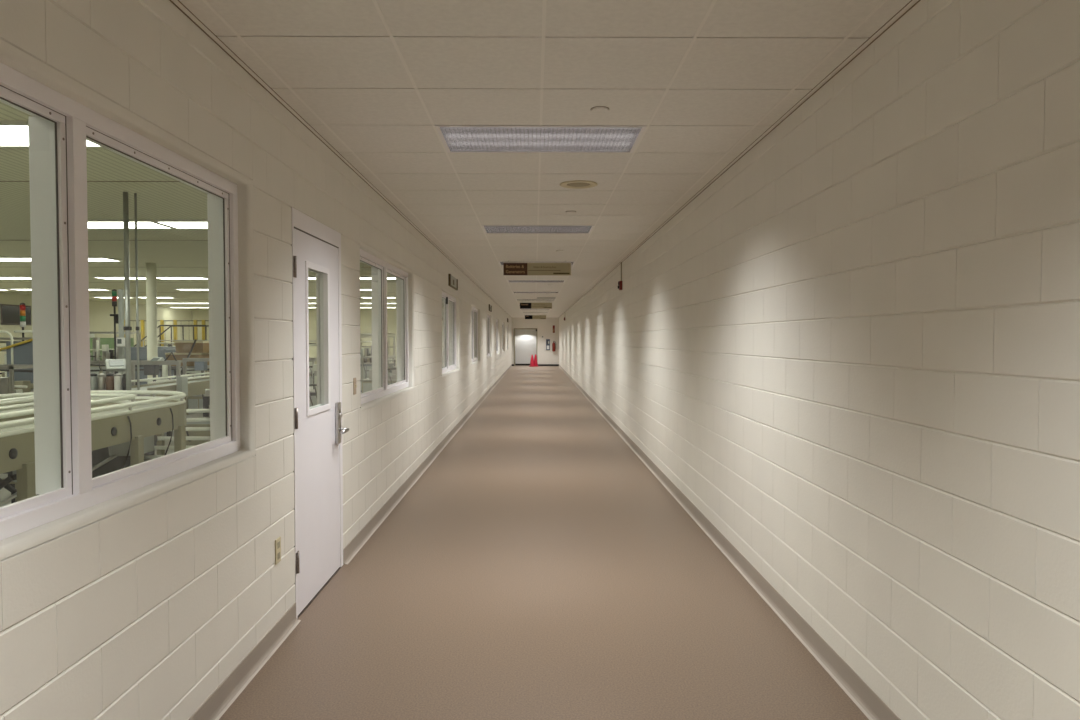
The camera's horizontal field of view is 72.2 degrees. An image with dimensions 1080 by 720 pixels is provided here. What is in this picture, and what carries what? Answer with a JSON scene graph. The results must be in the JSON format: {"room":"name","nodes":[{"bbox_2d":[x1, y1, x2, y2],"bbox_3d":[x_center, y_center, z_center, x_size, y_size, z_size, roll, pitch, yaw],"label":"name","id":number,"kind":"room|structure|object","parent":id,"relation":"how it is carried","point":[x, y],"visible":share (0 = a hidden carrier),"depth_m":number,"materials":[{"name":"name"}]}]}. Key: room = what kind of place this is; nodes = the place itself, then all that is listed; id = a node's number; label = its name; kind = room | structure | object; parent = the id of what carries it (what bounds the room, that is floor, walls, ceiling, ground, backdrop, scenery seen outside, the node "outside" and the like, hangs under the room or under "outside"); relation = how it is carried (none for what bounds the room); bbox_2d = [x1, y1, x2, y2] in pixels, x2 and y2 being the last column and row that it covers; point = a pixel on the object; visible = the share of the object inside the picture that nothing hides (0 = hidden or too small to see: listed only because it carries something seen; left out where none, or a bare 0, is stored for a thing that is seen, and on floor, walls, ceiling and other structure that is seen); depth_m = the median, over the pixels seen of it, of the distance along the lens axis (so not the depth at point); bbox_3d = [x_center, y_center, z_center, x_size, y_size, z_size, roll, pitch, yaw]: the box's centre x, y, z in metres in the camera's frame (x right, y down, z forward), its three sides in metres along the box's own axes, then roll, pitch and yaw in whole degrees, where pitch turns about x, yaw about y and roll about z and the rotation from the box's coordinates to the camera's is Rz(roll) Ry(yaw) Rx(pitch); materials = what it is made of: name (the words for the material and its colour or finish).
{"room":"factory corridor","nodes":[
{"label":"factory corridor","id":0,"kind":"room"},
{"bbox_2d":[0,293,192,376],"bbox_3d":[-17.716,-0.495,15.864,0.200,3.150,44.000,0,2,0],"label":"wall","id":1,"kind":"structure","parent":0,"point":[100,320],"depth_m":30.46,"materials":[{"name":"paint"}]},
{"bbox_2d":[0,304,30,324],"bbox_3d":[-17.666,-1.519,24.964,0.034,0.680,1.450,0,2,0],"label":"window","id":2,"kind":"structure","parent":1,"relation":"in","point":[9,314],"depth_m":24.76,"materials":[{"name":"grey"}]},
{"bbox_2d":[0,102,395,308],"bbox_3d":[-9.613,-2.021,15.879,16.007,0.100,44.000,0,2,0],"label":"ceiling","id":3,"kind":"structure","parent":0,"point":[155,200],"depth_m":10.47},
{"bbox_2d":[0,120,28,146],"bbox_3d":[-4.180,-1.660,5.445,1.210,0.030,0.600,0,2,0],"label":"recessed light","id":4,"kind":"object","parent":3,"relation":"in","point":[13,133],"visible":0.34,"depth_m":5.38,"materials":[{"name":"white plastic"}]},
{"bbox_2d":[0,256,30,261],"bbox_3d":[-10.007,-1.901,13.939,1.210,0.030,0.600,0,2,0],"label":"recessed light","id":5,"kind":"object","parent":3,"relation":"in","point":[2,259],"visible":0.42,"depth_m":13.91,"materials":[{"name":"white plastic"}]},
{"bbox_2d":[0,258,30,260],"bbox_3d":[-10.007,-1.894,13.939,1.180,0.008,0.550,0,2,0],"label":"diffuser","id":6,"kind":"object","parent":5,"relation":"attached to","point":[1,259],"depth_m":13.91,"materials":[{"name":"white plastic"}]},
{"bbox_2d":[0,276,30,278],"bbox_3d":[-13.073,-2.022,18.185,1.210,0.030,0.600,0,2,0],"label":"recessed light","id":7,"kind":"object","parent":3,"relation":"in","point":[1,277],"visible":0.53,"depth_m":17.98,"materials":[{"name":"white plastic"}]},
{"bbox_2d":[0,277,30,278],"bbox_3d":[-13.073,-2.015,18.185,1.180,0.008,0.550,0,2,0],"label":"diffuser","id":8,"kind":"object","parent":7,"relation":"attached to","point":[0,277],"depth_m":18.20,"materials":[{"name":"white plastic"}]},
{"bbox_2d":[8,288,31,289],"bbox_3d":[-15.321,-2.142,22.437,1.210,0.030,0.600,0,2,0],"label":"recessed light","id":9,"kind":"object","parent":3,"relation":"in","point":[8,288],"visible":0.49,"depth_m":22.14,"materials":[{"name":"white plastic"}]},
{"bbox_2d":[86,140,100,146],"bbox_3d":[-2.955,-1.660,5.454,1.210,0.030,0.600,0,2,0],"label":"recessed light","id":10,"kind":"object","parent":3,"relation":"in","point":[88,143],"visible":0.02,"depth_m":5.69,"materials":[{"name":"white plastic"}]},
{"bbox_2d":[89,288,110,290],"bbox_3d":[-13.788,-2.143,22.448,1.210,0.030,0.600,0,2,0],"label":"recessed light","id":11,"kind":"object","parent":3,"relation":"in","point":[90,289],"visible":0.49,"depth_m":22.40,"materials":[{"name":"white plastic"}]},
{"bbox_2d":[88,257,121,261],"bbox_3d":[-8.649,-1.901,13.949,1.210,0.030,0.600,0,2,0],"label":"recessed light","id":12,"kind":"object","parent":3,"relation":"in","point":[90,259],"visible":0.49,"depth_m":13.97,"materials":[{"name":"white plastic"}]},
{"bbox_2d":[88,258,115,260],"bbox_3d":[-8.649,-1.895,13.949,1.180,0.008,0.550,0,2,0],"label":"diffuser","id":13,"kind":"object","parent":12,"relation":"attached to","point":[89,259],"depth_m":13.91,"materials":[{"name":"white plastic"}]},
{"bbox_2d":[92,296,134,297],"bbox_3d":[-15.386,-2.263,26.705,1.210,0.030,0.600,0,2,0],"label":"recessed light","id":14,"kind":"object","parent":3,"relation":"in","point":[92,296],"visible":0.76,"depth_m":26.62,"materials":[{"name":"white plastic"}]},
{"bbox_2d":[92,276,145,278],"bbox_3d":[-10.223,-2.022,18.206,1.210,0.030,0.600,0,2,0],"label":"recessed light","id":15,"kind":"object","parent":3,"relation":"in","point":[100,277],"visible":0.73,"depth_m":17.98,"materials":[{"name":"white plastic"}]},
{"bbox_2d":[95,277,145,278],"bbox_3d":[-10.223,-2.015,18.206,1.180,0.008,0.550,0,2,0],"label":"diffuser","id":16,"kind":"object","parent":15,"relation":"attached to","point":[95,277],"depth_m":17.99,"materials":[{"name":"white plastic"}]},
{"bbox_2d":[123,192,131,389],"bbox_3d":[-4.291,-0.214,7.706,0.068,3.050,0.068,0,2,0],"label":"pole","id":17,"kind":"object","parent":3,"relation":"attached to","point":[127,328],"visible":0.65,"depth_m":7.67,"materials":[{"name":"grey metal"}]},
{"bbox_2d":[88,219,172,228],"bbox_3d":[-5.561,-1.781,9.703,1.210,0.030,0.600,0,2,0],"label":"recessed light","id":18,"kind":"object","parent":3,"relation":"in","point":[92,223],"visible":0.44,"depth_m":9.66,"materials":[{"name":"white plastic"}]},
{"bbox_2d":[88,222,167,227],"bbox_3d":[-5.561,-1.774,9.703,1.180,0.008,0.550,0,2,0],"label":"diffuser","id":19,"kind":"object","parent":18,"relation":"attached to","point":[90,224],"depth_m":9.75,"materials":[{"name":"white plastic"}]},
{"bbox_2d":[134,193,139,395],"bbox_3d":[-4.222,-0.215,7.766,0.032,3.050,0.032,0,2,0],"label":"pole","id":20,"kind":"object","parent":3,"relation":"attached to","point":[135,194],"visible":0.6,"depth_m":7.74,"materials":[{"name":"grey metal"}]},
{"bbox_2d":[134,296,175,297],"bbox_3d":[-13.886,-2.264,26.716,1.210,0.030,0.600,0,2,0],"label":"recessed light","id":21,"kind":"object","parent":3,"relation":"in","point":[134,296],"visible":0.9,"depth_m":26.65,"materials":[{"name":"white plastic"}]},
{"bbox_2d":[157,302,182,303],"bbox_3d":[-15.617,-2.385,30.972,1.210,0.030,0.600,0,2,0],"label":"recessed light","id":22,"kind":"object","parent":3,"relation":"in","point":[157,302],"visible":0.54,"depth_m":31.15,"materials":[{"name":"white plastic"}]},
{"bbox_2d":[155,219,207,228],"bbox_3d":[-4.295,-1.781,9.712,1.210,0.030,0.600,0,2,0],"label":"recessed light","id":23,"kind":"object","parent":3,"relation":"in","point":[175,223],"visible":0.49,"depth_m":9.58,"materials":[{"name":"white plastic"}]},
{"bbox_2d":[159,222,207,227],"bbox_3d":[-4.295,-1.774,9.713,1.180,0.008,0.550,0,2,0],"label":"diffuser","id":24,"kind":"object","parent":23,"relation":"attached to","point":[172,224],"depth_m":9.66,"materials":[{"name":"white plastic"}]},
{"bbox_2d":[157,276,207,278],"bbox_3d":[-8.823,-2.022,18.216,1.210,0.030,0.600,0,2,0],"label":"recessed light","id":25,"kind":"object","parent":3,"relation":"in","point":[158,277],"visible":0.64,"depth_m":17.93,"materials":[{"name":"white plastic"}]},
{"bbox_2d":[159,278,205,278],"bbox_3d":[-8.823,-2.015,18.216,1.180,0.008,0.550,0,2,0],"label":"diffuser","id":26,"kind":"object","parent":25,"relation":"attached to","point":[159,278],"depth_m":18.28,"materials":[{"name":"white plastic"}]},
{"bbox_2d":[174,288,207,290],"bbox_3d":[-10.355,-2.143,22.473,1.210,0.030,0.600,0,2,0],"label":"recessed light","id":27,"kind":"object","parent":3,"relation":"in","point":[183,289],"visible":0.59,"depth_m":22.35,"materials":[{"name":"white plastic"}]},
{"bbox_2d":[179,302,208,303],"bbox_3d":[-14.371,-2.385,30.981,1.210,0.030,0.600,0,2,0],"label":"recessed light","id":28,"kind":"object","parent":3,"relation":"in","point":[179,302],"visible":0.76,"depth_m":30.68,"materials":[{"name":"white plastic"}]},
{"bbox_2d":[0,181,395,299],"bbox_3d":[-9.627,-2.023,17.765,16.007,0.004,29.910,0,2,0],"label":"recessed lights","id":29,"kind":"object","parent":3,"relation":"in","point":[0,181],"depth_m":19.88,"materials":[{"name":"white plastic"}]},
{"bbox_2d":[0,0,511,719],"bbox_3d":[-1.527,-0.554,17.931,0.193,3.150,47.900,0,2,0],"label":"wall","id":30,"kind":"structure","parent":0,"point":[138,604],"depth_m":3.02,"materials":[{"name":"white brick"}]},
{"bbox_2d":[0,62,239,540],"bbox_3d":[-1.440,-0.158,2.186,0.131,1.219,2.440,0,2,0],"label":"window","id":31,"kind":"structure","parent":30,"relation":"in","point":[60,126],"depth_m":2.20,"materials":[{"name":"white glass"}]},
{"bbox_2d":[188,602,300,719],"bbox_3d":[-1.278,1.507,-0.973,0.030,0.102,9.988,0,2,0],"label":"baseboard","id":32,"kind":"structure","parent":30,"relation":"attached to","point":[221,699],"depth_m":3.31,"materials":[{"name":"beige rubber"}]},
{"bbox_2d":[275,536,280,564],"bbox_3d":[-1.323,0.962,3.739,0.008,0.125,0.072,0,2,0],"label":"outlet plate","id":33,"kind":"object","parent":30,"relation":"attached to","point":[278,540],"visible":1,"depth_m":3.73,"materials":[{"name":"beige plastic"}]},
{"bbox_2d":[291,207,348,618],"bbox_3d":[-1.385,0.285,4.487,0.281,2.235,0.995,0,2,0],"label":"door","id":34,"kind":"structure","parent":30,"relation":"in","point":[316,247],"depth_m":4.45,"materials":[{"name":"white metal"}]},
{"bbox_2d":[353,378,356,394],"bbox_3d":[-1.331,0.189,5.338,0.016,0.120,0.070,0,2,0],"label":"switch plate","id":35,"kind":"object","parent":30,"relation":"attached to","point":[354,379],"visible":1,"depth_m":5.32,"materials":[{"name":"beige plastic"}]},
{"bbox_2d":[360,249,408,403],"bbox_3d":[-1.474,-0.287,6.759,0.131,1.219,2.440,0,2,0],"label":"window","id":36,"kind":"structure","parent":30,"relation":"in","point":[380,268],"depth_m":6.78,"materials":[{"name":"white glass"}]},
{"bbox_2d":[343,364,511,564],"bbox_3d":[-1.456,0.814,23.466,0.030,0.102,36.913,0,2,0],"label":"baseboard","id":37,"kind":"structure","parent":30,"relation":"attached to","point":[366,532],"depth_m":7.04,"materials":[{"name":"beige"}]},
{"bbox_2d":[442,291,455,373],"bbox_3d":[-1.495,-0.426,11.634,0.160,1.219,2.440,0,2,0],"label":"window","id":38,"kind":"structure","parent":30,"relation":"in","point":[448,301],"depth_m":11.68,"materials":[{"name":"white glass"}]},
{"bbox_2d":[448,274,457,289],"bbox_3d":[-1.371,-1.228,11.710,0.030,0.180,1.100,0,2,0],"label":"framed sign","id":39,"kind":"object","parent":30,"relation":"attached to","point":[452,281],"visible":1,"depth_m":11.56,"materials":[{"name":"brown"}]},
{"bbox_2d":[472,307,477,361],"bbox_3d":[-1.545,-0.564,16.509,0.131,1.219,2.440,0,2,0],"label":"window","id":40,"kind":"structure","parent":30,"relation":"in","point":[474,310],"depth_m":17.17,"materials":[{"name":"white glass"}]},
{"bbox_2d":[487,315,489,356],"bbox_3d":[-1.581,-0.703,21.384,0.131,1.219,2.440,0,2,0],"label":"window","id":41,"kind":"structure","parent":30,"relation":"in","point":[488,316],"depth_m":22.38,"materials":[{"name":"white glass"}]},
{"bbox_2d":[496,319,497,352],"bbox_3d":[-1.616,-0.841,26.259,0.131,1.219,2.440,0,2,0],"label":"window","id":42,"kind":"structure","parent":30,"relation":"in","point":[496,319],"depth_m":27.08,"materials":[{"name":"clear glass"}]},
{"bbox_2d":[192,309,395,363],"bbox_3d":[-9.774,-1.124,38.013,16.007,3.150,0.200,0,2,0],"label":"wall","id":43,"kind":"structure","parent":0,"point":[197,314],"depth_m":37.89,"materials":[{"name":"paint"}]},
{"bbox_2d":[0,365,868,719],"bbox_3d":[-8.101,1.056,18.479,19.068,0.100,49.400,0,2,0],"label":"floor","id":44,"kind":"structure","parent":0,"point":[537,568],"depth_m":4.20,"materials":[{"name":"brown"}]},
{"bbox_2d":[0,330,32,382],"bbox_3d":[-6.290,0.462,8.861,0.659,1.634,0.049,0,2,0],"label":"machine","id":45,"kind":"object","parent":44,"relation":"on","point":[17,352],"visible":0.38,"depth_m":8.86,"materials":[{"name":"white metal"}]},
{"bbox_2d":[0,364,32,484],"bbox_3d":[-5.837,0.683,7.825,0.940,1.250,0.710,0,2,0],"label":"machine","id":46,"kind":"object","parent":44,"relation":"on","point":[8,385],"visible":0.2,"depth_m":7.69,"materials":[{"name":"grey metal"}]},
{"bbox_2d":[0,398,33,500],"bbox_3d":[-4.242,0.897,4.451,0.390,1.014,4.510,0,2,0],"label":"conveyor","id":47,"kind":"object","parent":44,"relation":"on","point":[30,405],"visible":0.02,"depth_m":5.94,"materials":[{"name":"white metal"}]},
{"bbox_2d":[0,337,33,391],"bbox_3d":[-6.692,0.476,9.834,0.790,1.550,0.910,0,2,0],"label":"machine","id":48,"kind":"object","parent":44,"relation":"on","point":[1,338],"visible":0.07,"depth_m":9.45,"materials":[{"name":"grey metal"}]},
{"bbox_2d":[20,303,25,340],"bbox_3d":[-7.293,0.212,10.457,0.160,2.042,0.160,0,2,0],"label":"tower","id":49,"kind":"object","parent":44,"relation":"on","point":[22,305],"visible":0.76,"depth_m":10.41,"materials":[{"name":"multicoloured plastic"}]},
{"bbox_2d":[0,390,186,505],"bbox_3d":[-4.256,0.889,4.904,1.900,1.005,5.415,0,2,0],"label":"conveyor","id":50,"kind":"object","parent":44,"relation":"on","point":[125,426],"visible":0.52,"depth_m":6.16,"materials":[{"name":"beige metal"}]},
{"bbox_2d":[90,334,133,360],"bbox_3d":[-12.147,0.100,20.108,1.900,1.720,0.630,0,2,0],"label":"tall cabinet","id":51,"kind":"object","parent":44,"relation":"on","point":[103,341],"visible":0.09,"depth_m":19.80,"materials":[{"name":"metal"}]},
{"bbox_2d":[112,289,116,358],"bbox_3d":[-6.516,0.061,11.359,0.160,2.294,0.160,0,2,0],"label":"tower","id":52,"kind":"object","parent":44,"relation":"on","point":[114,291],"visible":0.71,"depth_m":11.33,"materials":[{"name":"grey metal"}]},
{"bbox_2d":[90,332,140,375],"bbox_3d":[-10.224,0.184,17.503,1.240,1.700,0.810,0,2,-6],"label":"machine","id":53,"kind":"object","parent":44,"relation":"on","point":[107,353],"visible":0.22,"depth_m":17.44,"materials":[{"name":"grey metal"}]},
{"bbox_2d":[105,359,125,373],"bbox_3d":[-5.419,0.625,9.482,0.240,1.272,0.180,-1,2,-35],"label":"panel","id":54,"kind":"object","parent":44,"relation":"on","point":[116,365],"visible":0.52,"depth_m":9.43,"materials":[{"name":"grey metal"}]},
{"bbox_2d":[110,289,124,376],"bbox_3d":[-6.267,0.083,11.009,0.280,2.270,0.164,0,2,0],"label":"post","id":55,"kind":"object","parent":44,"relation":"on","point":[120,341],"visible":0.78,"depth_m":11.02,"materials":[{"name":"grey metal"}]},
{"bbox_2d":[90,360,182,435],"bbox_3d":[-6.582,0.607,11.740,1.640,1.180,0.810,0,2,-7],"label":"machine","id":56,"kind":"object","parent":44,"relation":"on","point":[92,363],"visible":0.02,"depth_m":11.64,"materials":[{"name":"grey metal"}]},
{"bbox_2d":[146,263,157,383],"bbox_3d":[-7.829,-0.419,14.937,0.240,3.050,0.240,0,2,0],"label":"column","id":57,"kind":"structure","parent":44,"relation":"on","point":[151,278],"depth_m":14.85,"materials":[{"name":"beige paint"}]},
{"bbox_2d":[131,347,174,379],"bbox_3d":[-8.904,0.374,16.947,0.900,1.350,0.812,0,2,0],"label":"machine housing","id":58,"kind":"object","parent":44,"relation":"on","point":[133,349],"visible":0.09,"depth_m":16.53,"materials":[{"name":"blue paint"}]},
{"bbox_2d":[139,349,174,384],"bbox_3d":[-8.115,0.423,15.754,0.600,1.320,0.612,0,2,0],"label":"machine housing","id":59,"kind":"object","parent":44,"relation":"on","point":[142,352],"visible":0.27,"depth_m":15.45,"materials":[{"name":"blue paint"}]},
{"bbox_2d":[150,357,164,445],"bbox_3d":[-5.457,0.597,10.482,0.240,1.272,0.180,1,2,34],"label":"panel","id":60,"kind":"object","parent":44,"relation":"on","point":[153,358],"visible":0.3,"depth_m":10.46,"materials":[{"name":"grey metal"}]},
{"bbox_2d":[131,352,187,395],"bbox_3d":[-4.889,0.577,9.485,0.680,1.369,0.160,0,2,0],"label":"gantry","id":61,"kind":"object","parent":44,"relation":"on","point":[150,367],"visible":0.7,"depth_m":9.45,"materials":[{"name":"metal"}]},
{"bbox_2d":[124,320,208,346],"bbox_3d":[-13.489,-0.387,27.903,4.376,2.250,0.100,0,2,0],"label":"fence","id":62,"kind":"object","parent":44,"relation":"on","point":[142,321],"visible":0.29,"depth_m":27.84,"materials":[{"name":"yellow"}]},
{"bbox_2d":[131,372,209,454],"bbox_3d":[-4.935,0.692,11.689,0.470,1.013,5.600,0,2,0],"label":"conveyor","id":63,"kind":"object","parent":44,"relation":"on","point":[196,385],"visible":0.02,"depth_m":9.90,"materials":[{"name":"beige metal"}]},
{"bbox_2d":[134,325,208,346],"bbox_3d":[-13.117,-0.229,26.309,2.894,2.025,0.870,0,2,0],"label":"railing","id":64,"kind":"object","parent":44,"relation":"on","point":[159,326],"depth_m":25.88,"materials":[{"name":"grey metal"}]},
{"bbox_2d":[143,340,208,376],"bbox_3d":[-11.657,0.097,24.093,2.079,1.500,1.110,0,2,0],"label":"machine","id":65,"kind":"object","parent":44,"relation":"on","point":[158,342],"visible":0.07,"depth_m":23.63,"materials":[{"name":"grey metal"}]},
{"bbox_2d":[144,409,209,461],"bbox_3d":[-4.016,0.895,8.300,0.880,0.800,0.400,0,2,0],"label":"rack","id":66,"kind":"object","parent":44,"relation":"on","point":[150,455],"visible":0.02,"depth_m":8.22,"materials":[{"name":"white metal"}]},
{"bbox_2d":[160,365,208,378],"bbox_3d":[-6.723,0.618,14.175,0.840,1.020,0.600,0,2,0],"label":"stand","id":67,"kind":"object","parent":44,"relation":"on","point":[207,365],"visible":0.05,"depth_m":13.88,"materials":[{"name":"metal"}]},
{"bbox_2d":[165,353,208,365],"bbox_3d":[-6.723,-0.017,14.156,0.640,0.250,0.520,0,2,0],"label":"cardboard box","id":68,"kind":"object","parent":67,"relation":"on","point":[178,356],"visible":0.52,"depth_m":13.90,"materials":[{"name":"beige cardboard"}]},
{"bbox_2d":[175,341,208,352],"bbox_3d":[-6.603,-0.252,14.151,0.540,0.220,0.470,0,2,0],"label":"cardboard box","id":69,"kind":"object","parent":68,"relation":"on","point":[180,346],"visible":0.78,"depth_m":13.93,"materials":[{"name":"beige cardboard"}]},
{"bbox_2d":[181,339,196,374],"bbox_3d":[-6.445,0.382,13.570,0.325,1.527,0.060,0,2,0],"label":"loading hoist","id":70,"kind":"object","parent":44,"relation":"on","point":[195,340],"visible":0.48,"depth_m":13.54,"materials":[{"name":"grey metal"}]},
{"bbox_2d":[181,369,208,414],"bbox_3d":[-5.892,0.652,13.046,0.940,1.016,0.910,0,2,-6],"label":"machine","id":71,"kind":"object","parent":44,"relation":"on","point":[194,402],"visible":0.06,"depth_m":12.67,"materials":[{"name":"grey metal"}]},
{"bbox_2d":[182,358,208,374],"bbox_3d":[-4.899,0.537,10.884,0.680,1.369,0.160,0,2,0],"label":"gantry","id":72,"kind":"object","parent":44,"relation":"on","point":[200,363],"visible":0.34,"depth_m":10.84,"materials":[{"name":"metal"}]},
{"bbox_2d":[186,389,209,445],"bbox_3d":[-4.170,0.821,9.562,0.640,0.876,1.210,0,2,0],"label":"machine","id":73,"kind":"object","parent":44,"relation":"on","point":[206,399],"visible":0.17,"depth_m":9.04,"materials":[{"name":"grey metal"}]},
{"bbox_2d":[309,340,315,386],"bbox_3d":[-5.013,0.339,15.545,1.340,1.500,1.010,0,2,0],"label":"machine","id":74,"kind":"object","parent":44,"relation":"on","point":[310,363],"visible":0.04,"depth_m":15.12,"materials":[{"name":"grey metal"}]},
{"bbox_2d":[309,358,316,406],"bbox_3d":[-3.642,0.574,12.560,0.840,1.200,1.310,0,2,0],"label":"machine","id":75,"kind":"object","parent":44,"relation":"on","point":[312,390],"visible":0.2,"depth_m":12.23,"materials":[{"name":"grey metal"}]},
{"bbox_2d":[360,336,394,391],"bbox_3d":[-4.743,0.176,19.544,1.640,1.600,1.110,0,2,0],"label":"machine","id":76,"kind":"object","parent":44,"relation":"on","point":[367,364],"visible":0.21,"depth_m":19.38,"materials":[{"name":"grey metal"}]},
{"bbox_2d":[360,333,394,361],"bbox_3d":[-5.778,-0.024,24.433,1.840,1.722,1.110,0,2,0],"label":"machine","id":77,"kind":"object","parent":44,"relation":"on","point":[361,334],"visible":0.12,"depth_m":24.31,"materials":[{"name":"grey metal"}]},
{"bbox_2d":[361,355,395,392],"bbox_3d":[-3.398,0.478,16.461,0.884,1.171,1.410,0,2,0],"label":"machine","id":78,"kind":"object","parent":44,"relation":"on","point":[366,383],"visible":0.29,"depth_m":15.85,"materials":[{"name":"grey metal"}]},
{"bbox_3d":[-5.012,0.844,8.491,0.840,0.890,0.500,0,2,0],"label":"work table","id":79,"kind":"object","parent":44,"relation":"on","visible":0},
{"bbox_2d":[90,373,97,389],"bbox_3d":[-5.062,0.277,8.395,0.086,0.250,0.086,0,2,0],"label":"canister","id":80,"kind":"object","parent":79,"relation":"on","point":[93,377],"visible":0.62,"depth_m":8.36,"materials":[{"name":"grey paint"}]},
{"bbox_2d":[97,373,105,389],"bbox_3d":[-4.969,0.277,8.395,0.086,0.250,0.086,0,2,0],"label":"canister","id":81,"kind":"object","parent":79,"relation":"on","point":[101,378],"visible":0.7,"depth_m":8.36,"materials":[{"name":"metal"}]},
{"bbox_2d":[106,373,113,389],"bbox_3d":[-4.876,0.277,8.396,0.086,0.250,0.086,0,2,0],"label":"canister","id":82,"kind":"object","parent":79,"relation":"on","point":[109,377],"visible":0.69,"depth_m":8.36,"materials":[{"name":"brown"}]},
{"bbox_2d":[114,373,121,389],"bbox_3d":[-4.783,0.277,8.397,0.086,0.250,0.086,0,2,0],"label":"canister","id":83,"kind":"object","parent":79,"relation":"on","point":[118,377],"visible":0.74,"depth_m":8.36,"materials":[{"name":"white plastic"}]},
{"bbox_2d":[122,373,125,389],"bbox_3d":[-4.690,0.277,8.397,0.086,0.250,0.086,0,2,0],"label":"canister","id":84,"kind":"object","parent":79,"relation":"on","point":[124,375],"visible":0.25,"depth_m":8.36,"materials":[{"name":"grey metal"}]},
{"bbox_2d":[512,318,558,363],"bbox_3d":[-0.272,-1.099,42.410,3.061,2.850,1.050,0,2,0],"label":"wall","id":85,"kind":"structure","parent":0,"point":[544,327],"depth_m":41.88,"materials":[{"name":"white paint"}]},
{"bbox_2d":[514,328,536,365],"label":"door","id":86,"kind":"structure","parent":85,"relation":"in","point":[524,338],"depth_m":42.85,"materials":[{"name":"beige paint"}]},
{"bbox_2d":[512,364,558,365],"bbox_3d":[-0.268,0.291,41.914,2.675,0.100,0.020,0,2,0],"label":"baseboard","id":87,"kind":"structure","parent":85,"relation":"attached to","point":[512,364],"depth_m":41.91,"materials":[{"name":"black rubber"}]},
{"bbox_2d":[179,0,910,317],"bbox_3d":[-0.093,-1.729,17.908,2.667,0.015,47.889,0,2,0],"label":"ceiling","id":88,"kind":"structure","parent":0,"point":[470,62],"depth_m":3.61,"materials":[{"name":"tile"}]},
{"bbox_2d":[525,315,545,318],"bbox_3d":[-0.216,-2.135,36.563,1.052,0.232,0.023,0,2,0],"label":"hanging sign","id":89,"kind":"object","parent":88,"relation":"hanging from","point":[526,316],"visible":1,"depth_m":36.56,"materials":[{"name":"black"}]},
{"bbox_2d":[520,302,551,308],"bbox_3d":[-0.124,-1.778,23.969,1.052,0.232,0.023,0,2,0],"label":"hanging sign","id":90,"kind":"object","parent":88,"relation":"hanging from","point":[523,305],"visible":1,"depth_m":23.96,"materials":[{"name":"black"}]},
{"bbox_2d":[507,280,564,282],"bbox_3d":[-0.078,-1.696,15.575,1.206,0.088,0.601,0,2,0],"label":"ceiling light","id":91,"kind":"object","parent":88,"relation":"attached to","point":[509,281],"visible":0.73,"depth_m":15.63,"materials":[{"name":"white"}]},
{"bbox_2d":[513,292,558,292],"bbox_3d":[-0.105,-1.801,19.264,1.206,0.088,0.601,0,2,0],"label":"ceiling light","id":92,"kind":"object","parent":88,"relation":"attached to","point":[513,292],"visible":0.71,"depth_m":19.32,"materials":[{"name":"white"}]},
{"bbox_2d":[498,261,574,265],"bbox_3d":[-0.051,-1.592,11.887,1.206,0.088,0.601,0,2,0],"label":"ceiling light","id":93,"kind":"object","parent":88,"relation":"attached to","point":[500,262],"visible":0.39,"depth_m":11.59,"materials":[{"name":"white"}]},
{"bbox_2d":[481,225,593,233],"bbox_3d":[-0.024,-1.487,8.199,1.206,0.088,0.601,0,2,0],"label":"ceiling light","id":94,"kind":"object","parent":88,"relation":"attached to","point":[488,229],"visible":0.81,"depth_m":8.20,"materials":[{"name":"white"}]},
{"bbox_2d":[503,260,571,274],"bbox_3d":[-0.038,-1.422,11.424,1.052,0.232,0.023,0,2,0],"label":"sign","id":95,"kind":"object","parent":88,"relation":"hanging from","point":[509,268],"visible":1,"depth_m":11.42,"materials":[{"name":"beige"}]},
{"bbox_2d":[435,125,646,152],"bbox_3d":[0.003,-1.383,4.510,1.206,0.088,0.601,0,2,0],"label":"ceiling light","id":96,"kind":"object","parent":88,"relation":"attached to","point":[455,138],"visible":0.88,"depth_m":4.46,"materials":[{"name":"white"}]},
{"bbox_2d":[560,180,597,188],"bbox_3d":[0.302,-1.375,5.806,0.300,0.007,0.300,0,2,0],"label":"ceiling speaker","id":97,"kind":"object","parent":88,"relation":"attached to","point":[575,184],"visible":1,"depth_m":5.79,"materials":[{"name":"beige plastic"}]},
{"bbox_2d":[567,182,589,186],"bbox_3d":[0.302,-1.376,5.806,0.184,0.003,0.184,0,2,0],"label":"grille","id":98,"kind":"object","parent":97,"relation":"attached to","point":[569,184],"depth_m":5.79,"materials":[{"name":"beige metal"}]},
{"bbox_2d":[590,106,608,112],"bbox_3d":[0.316,-1.320,3.906,0.100,0.009,0.100,0,2,0],"label":"cap","id":99,"kind":"object","parent":88,"relation":"attached to","point":[598,109],"visible":1,"depth_m":3.88,"materials":[{"name":"plastic"}]},
{"bbox_2d":[559,0,1079,719],"bbox_3d":[1.341,-0.405,17.956,0.193,2.850,47.900,0,2,0],"label":"wall","id":100,"kind":"structure","parent":0,"point":[855,351],"depth_m":2.77,"materials":[{"name":"white brick"}]},
{"bbox_2d":[169,0,920,317],"bbox_3d":[-0.093,-1.723,17.908,2.675,0.018,47.900,0,2,0],"label":"trim","id":101,"kind":"structure","parent":100,"relation":"attached to","point":[169,0],"depth_m":3.72,"materials":[{"name":"brown"}]},
{"bbox_2d":[172,0,918,317],"bbox_3d":[-0.093,-1.730,17.908,2.675,0.024,47.900,0,2,0],"label":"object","id":102,"kind":"structure","parent":100,"relation":"attached to","point":[176,2],"depth_m":3.70,"materials":[{"name":"white metal"}]},
{"bbox_2d":[618,262,621,289],"bbox_3d":[1.256,-1.319,11.627,0.068,0.438,0.110,0,2,0],"label":"fire alarm","id":103,"kind":"object","parent":100,"relation":"attached to","point":[619,282],"visible":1,"depth_m":11.60,"materials":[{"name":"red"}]},
{"bbox_2d":[559,365,900,719],"bbox_3d":[1.229,0.969,17.994,0.030,0.102,47.900,0,2,0],"label":"baseboard","id":104,"kind":"structure","parent":100,"relation":"attached to","point":[860,693],"depth_m":4.07,"materials":[{"name":"beige"}]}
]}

